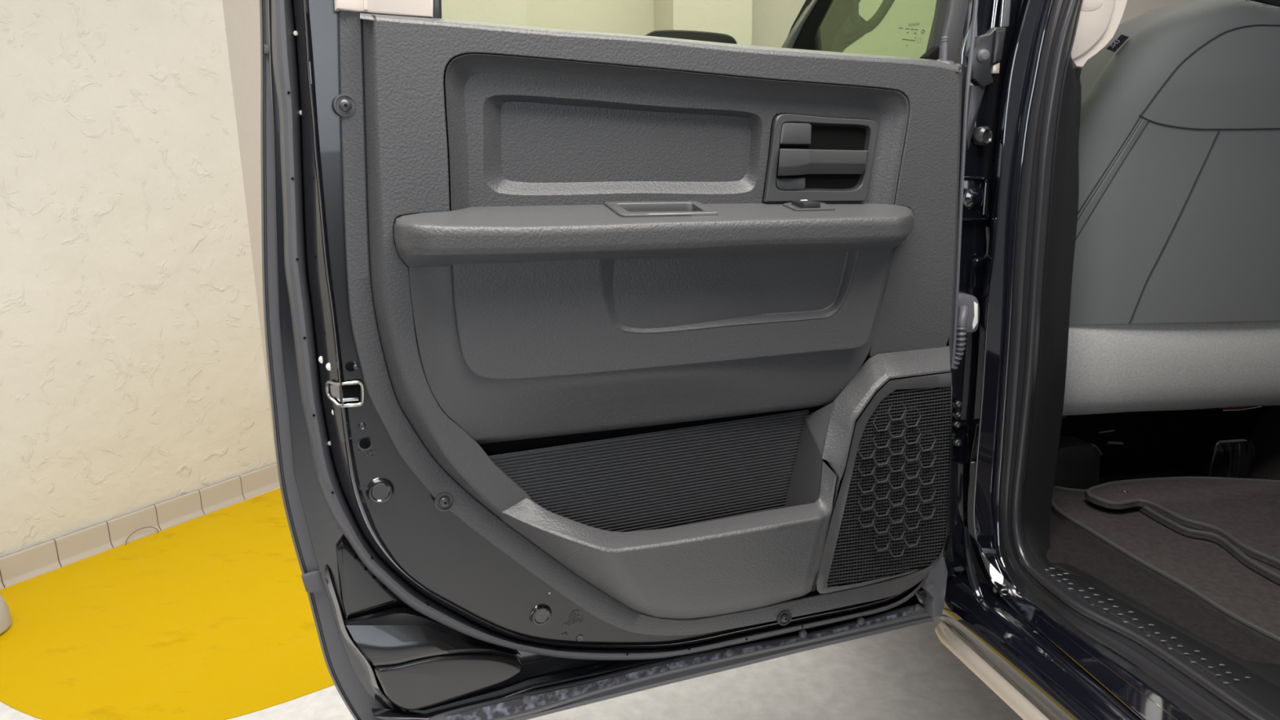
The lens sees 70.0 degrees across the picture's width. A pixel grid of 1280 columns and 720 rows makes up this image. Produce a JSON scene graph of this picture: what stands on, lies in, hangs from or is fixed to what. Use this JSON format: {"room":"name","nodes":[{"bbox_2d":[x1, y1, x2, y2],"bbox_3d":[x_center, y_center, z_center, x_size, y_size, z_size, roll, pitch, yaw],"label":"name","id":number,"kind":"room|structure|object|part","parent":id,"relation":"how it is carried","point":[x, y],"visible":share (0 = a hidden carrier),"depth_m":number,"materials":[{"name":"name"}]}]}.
{"room":"garage","nodes":[
{"label":"garage","id":0,"kind":"room"},
{"bbox_2d":[0,0,275,557],"bbox_3d":[-2.667,-0.405,1.463,0.120,2.750,4.362,8,17,33],"label":"wall","id":1,"kind":"structure","parent":0,"point":[133,375],"depth_m":2.92,"materials":[{"name":"paint"}]},
{"bbox_2d":[0,462,279,589],"bbox_3d":[-2.590,0.893,1.746,0.034,0.092,4.362,8,17,33],"label":"baseboard","id":2,"kind":"structure","parent":1,"relation":"attached to","point":[25,564],"depth_m":3.04,"materials":[{"name":"brown tile"}]},
{"bbox_2d":[0,487,1053,719],"bbox_3d":[0.015,1.068,1.297,12.000,0.100,12.000,-1,14,0],"label":"floor","id":3,"kind":"structure","parent":0,"point":[907,673],"depth_m":2.17,"materials":[{"name":"concrete"}]},
{"bbox_2d":[0,488,334,719],"bbox_3d":[-0.547,0.486,3.206,3.359,0.120,1.419,-11,17,-35],"label":"floor marking","id":4,"kind":"structure","parent":3,"relation":"on","point":[209,616],"depth_m":2.49,"materials":[{"name":"yellow paint"}]},
{"bbox_3d":[-1.809,0.687,2.467,0.171,0.118,0.171,-1,14,0],"label":"post foot","id":5,"kind":"part","parent":4,"relation":"part of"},
{"bbox_2d":[644,0,1279,719],"bbox_3d":[1.541,-0.180,0.530,2.017,1.791,4.783,-5,15,-15],"label":"car","id":6,"kind":"object","parent":3,"relation":"on","point":[1086,633],"visible":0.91,"depth_m":1.48,"materials":[{"name":"black paint"}]},
{"bbox_2d":[259,0,978,719],"bbox_3d":[0.068,-0.194,1.188,1.068,1.522,0.234,-6,15,-21],"label":"door assembly","id":7,"kind":"structure","parent":6,"relation":"attached to","point":[602,366],"depth_m":1.16,"materials":[{"name":"black paint"}]},
{"bbox_3d":[-0.320,-0.277,0.992,0.024,0.024,0.003,-6,15,-21],"label":"screw seat","id":8,"kind":"part","parent":7,"relation":"part of","materials":[{"name":"grey plastic"}]},
{"bbox_3d":[-0.357,0.281,1.199,0.073,0.108,0.014,-6,15,-21],"label":"corner panel","id":9,"kind":"part","parent":7,"relation":"part of","materials":[{"name":"black paint"}]},
{"bbox_3d":[-0.280,-0.550,0.947,0.107,0.367,0.022,-6,15,-21],"label":"pillar trim","id":10,"kind":"part","parent":7,"relation":"part of","materials":[{"name":"beige plastic"}]},
{"bbox_3d":[-0.243,0.176,1.134,0.024,0.024,0.003,-6,15,-21],"label":"screw seat","id":11,"kind":"part","parent":7,"relation":"part of","materials":[{"name":"grey plastic"}]},
{"bbox_3d":[-0.263,0.437,1.272,0.202,0.082,0.020,-6,15,-21],"label":"corner panel","id":12,"kind":"part","parent":7,"relation":"part of","materials":[{"name":"black paint"}]},
{"bbox_3d":[-0.158,0.471,1.323,0.442,0.033,0.020,-6,15,-21],"label":"rail","id":13,"kind":"part","parent":7,"relation":"part of","materials":[{"name":"black paint"}]},
{"bbox_3d":[0.062,-0.156,1.119,0.705,0.078,0.086,-6,15,-21],"label":"armrest","id":14,"kind":"part","parent":7,"relation":"part of","materials":[{"name":"grey plastic"}]},
{"bbox_2d":[604,200,718,217],"bbox_3d":[0.026,-0.171,1.114,0.128,0.046,0.060,-6,15,-21],"label":"door pull","id":15,"kind":"object","parent":7,"relation":"on","point":[612,209],"depth_m":1.12,"materials":[{"name":"grey plastic"}]},
{"bbox_3d":[0.080,-0.121,1.175,0.794,0.579,0.030,-6,15,-21],"label":"panel","id":16,"kind":"part","parent":7,"relation":"part of","materials":[{"name":"grey plastic"}]},
{"bbox_3d":[0.078,-0.005,1.236,0.881,0.856,0.007,-6,15,-21],"label":"panel","id":17,"kind":"part","parent":7,"relation":"part of","materials":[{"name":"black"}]},
{"bbox_3d":[0.218,0.389,1.379,0.024,0.024,0.003,-6,15,-21],"label":"screw seat","id":18,"kind":"part","parent":7,"relation":"part of","materials":[{"name":"grey plastic"}]},
{"bbox_2d":[782,200,835,211],"bbox_3d":[0.220,-0.201,1.195,0.068,0.017,0.061,-1,14,0],"label":"switch","id":19,"kind":"object","parent":7,"relation":"attached to","point":[788,205],"depth_m":1.18,"materials":[{"name":"black plastic"}]},
{"bbox_3d":[0.240,-0.267,1.213,0.172,0.116,0.012,-6,15,-21],"label":"door handle","id":20,"kind":"part","parent":7,"relation":"part of","materials":[{"name":"grey plastic"}]},
{"bbox_3d":[0.247,-0.264,1.216,0.161,0.037,0.030,-6,15,-21],"label":"handle lever","id":21,"kind":"part","parent":7,"relation":"part of","materials":[{"name":"grey plastic"}]},
{"bbox_2d":[816,373,952,593],"bbox_3d":[0.369,0.184,1.351,0.219,0.345,0.118,-1,14,0],"label":"speaker grille","id":22,"kind":"object","parent":7,"relation":"attached to","point":[889,517],"depth_m":1.33,"materials":[{"name":"grey plastic"}]},
{"bbox_3d":[0.481,0.405,1.557,0.043,0.035,0.010,-6,15,-21],"label":"corner plate","id":23,"kind":"part","parent":7,"relation":"part of","materials":[{"name":"black paint"}]},
{"bbox_3d":[0.419,-0.423,1.256,0.010,0.043,0.009,-6,15,-21],"label":"lock knob","id":24,"kind":"part","parent":7,"relation":"part of","materials":[{"name":"grey plastic"}]},
{"bbox_2d":[644,30,737,44],"bbox_3d":[0.115,-0.678,2.282,0.250,0.266,0.130,-3,14,-10],"label":"mirror","id":25,"kind":"object","parent":6,"relation":"attached to","point":[682,34],"depth_m":2.19,"materials":[{"name":"black plastic"}]},
{"bbox_3d":[0.522,-0.817,2.299,0.125,0.126,0.030,-3,14,-10],"label":"pillar trim","id":26,"kind":"part","parent":6,"relation":"part of","materials":[{"name":"black plastic"}]},
{"bbox_3d":[0.537,-0.886,2.256,0.024,0.134,0.038,-12,18,-39],"label":"grab handle","id":27,"kind":"part","parent":6,"relation":"part of","materials":[{"name":"black plastic"}]},
{"bbox_3d":[0.582,-0.877,2.245,0.160,0.173,0.067,-3,14,-10],"label":"grab handle","id":28,"kind":"part","parent":6,"relation":"part of","materials":[{"name":"black plastic"}]},
{"bbox_3d":[0.632,0.583,1.176,0.036,0.023,0.936,-4,14,-12],"label":"rocker molding","id":29,"kind":"part","parent":6,"relation":"part of","materials":[{"name":"beige"}]},
{"bbox_3d":[0.685,0.527,1.217,0.118,0.090,1.026,-4,14,-12],"label":"rocker panel","id":30,"kind":"part","parent":6,"relation":"part of","materials":[{"name":"black paint"}]},
{"bbox_3d":[0.898,0.215,1.924,0.112,0.104,0.080,-3,14,-10],"label":"seat rail","id":31,"kind":"part","parent":6,"relation":"part of","materials":[{"name":"black plastic"}]},
{"bbox_3d":[0.682,-0.303,1.504,0.046,0.342,0.040,-3,14,-10],"label":"pillar trim","id":32,"kind":"part","parent":6,"relation":"part of","materials":[{"name":"black plastic"}]},
{"bbox_3d":[0.933,0.188,1.914,0.084,0.031,0.006,-3,14,-10],"label":"seat rail","id":33,"kind":"part","parent":6,"relation":"part of","materials":[{"name":"black metal"}]},
{"bbox_3d":[0.756,-0.774,1.445,0.183,0.598,0.100,-3,14,-10],"label":"pillar trim","id":34,"kind":"part","parent":6,"relation":"part of","materials":[{"name":"beige plastic"}]},
{"bbox_3d":[0.940,0.144,1.840,0.035,0.005,0.004,-3,14,-10],"label":"seat rail","id":35,"kind":"part","parent":6,"relation":"part of","materials":[{"name":"black metal"}]},
{"bbox_3d":[0.963,0.168,1.851,0.035,0.010,0.006,-3,14,-10],"label":"seat rail","id":36,"kind":"part","parent":6,"relation":"part of","materials":[{"name":"black metal"}]},
{"bbox_3d":[0.722,-0.272,1.193,0.104,1.389,0.520,-3,14,-10],"label":"seal bulb","id":37,"kind":"part","parent":6,"relation":"part of","materials":[{"name":"grey rubber"}]},
{"bbox_3d":[0.761,-0.284,1.240,0.122,1.428,0.575,-3,14,-10],"label":"pillar trim","id":38,"kind":"part","parent":6,"relation":"part of","materials":[{"name":"black plastic"}]},
{"bbox_2d":[1051,485,1279,648],"bbox_3d":[1.188,0.336,1.573,0.688,0.016,0.746,-3,14,-10],"label":"floor mat","id":39,"kind":"object","parent":6,"relation":"on","point":[1202,570],"visible":0.62,"depth_m":1.55,"materials":[{"name":"carpet"}]},
{"bbox_2d":[1134,506,1279,584],"bbox_3d":[1.235,0.320,1.583,0.486,0.014,0.562,-3,14,-10],"label":"floor mat","id":40,"kind":"object","parent":39,"relation":"on","point":[1273,573],"visible":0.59,"depth_m":1.60,"materials":[{"name":"rubber"}]},
{"bbox_2d":[1084,476,1279,568],"bbox_3d":[1.187,0.302,1.611,0.563,0.014,0.548,-3,14,-10],"label":"floor mat","id":41,"kind":"object","parent":40,"relation":"on","point":[1245,513],"visible":1,"depth_m":1.73,"materials":[{"name":"carpet"}]},
{"bbox_3d":[0.861,0.411,1.379,0.142,0.020,0.530,-6,15,-21],"label":"scuff plate","id":42,"kind":"part","parent":6,"relation":"part of","materials":[{"name":"black plastic"}]},
{"bbox_2d":[1059,0,1279,475],"bbox_3d":[1.225,-0.232,1.883,1.100,0.976,0.428,-3,14,-10],"label":"seat","id":43,"kind":"object","parent":6,"relation":"on","point":[1175,313],"visible":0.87,"depth_m":1.63,"materials":[{"name":"grey leather"}]},
{"bbox_3d":[1.208,0.052,2.069,1.100,0.335,0.200,-3,14,-10],"label":"seat frame","id":44,"kind":"part","parent":43,"relation":"part of","materials":[{"name":"black metal"}]},
{"bbox_3d":[1.162,-0.388,1.794,0.890,0.604,0.355,-3,14,-10],"label":"seat","id":45,"kind":"part","parent":43,"relation":"part of","materials":[{"name":"grey leather"}]},
{"bbox_3d":[1.149,-0.663,1.679,0.135,0.039,0.050,-3,14,-10],"label":"head rest stem","id":46,"kind":"part","parent":43,"relation":"part of","materials":[{"name":"silver metal"}]},
{"bbox_3d":[1.239,0.205,1.950,0.098,0.096,0.070,-3,14,-10],"label":"seat mount","id":47,"kind":"part","parent":6,"relation":"part of","materials":[{"name":"black paint"}]},
{"bbox_3d":[1.280,0.095,1.960,0.107,0.018,0.020,-3,14,-10],"label":"seat lever","id":48,"kind":"part","parent":6,"relation":"part of","materials":[{"name":"black"}]},
{"bbox_2d":[653,0,752,45],"bbox_3d":[0.244,-0.979,3.601,0.318,2.750,0.220,-5,15,-17],"label":"wall","id":49,"kind":"structure","parent":0,"point":[733,18],"depth_m":3.42,"materials":[{"name":"beige paint"}]},
{"bbox_2d":[222,0,1195,462],"bbox_3d":[1.893,-1.175,4.295,7.000,2.750,0.120,-5,15,-17],"label":"wall","id":50,"kind":"structure","parent":0,"point":[772,20],"depth_m":3.45,"materials":[{"name":"beige paint"}]}
]}

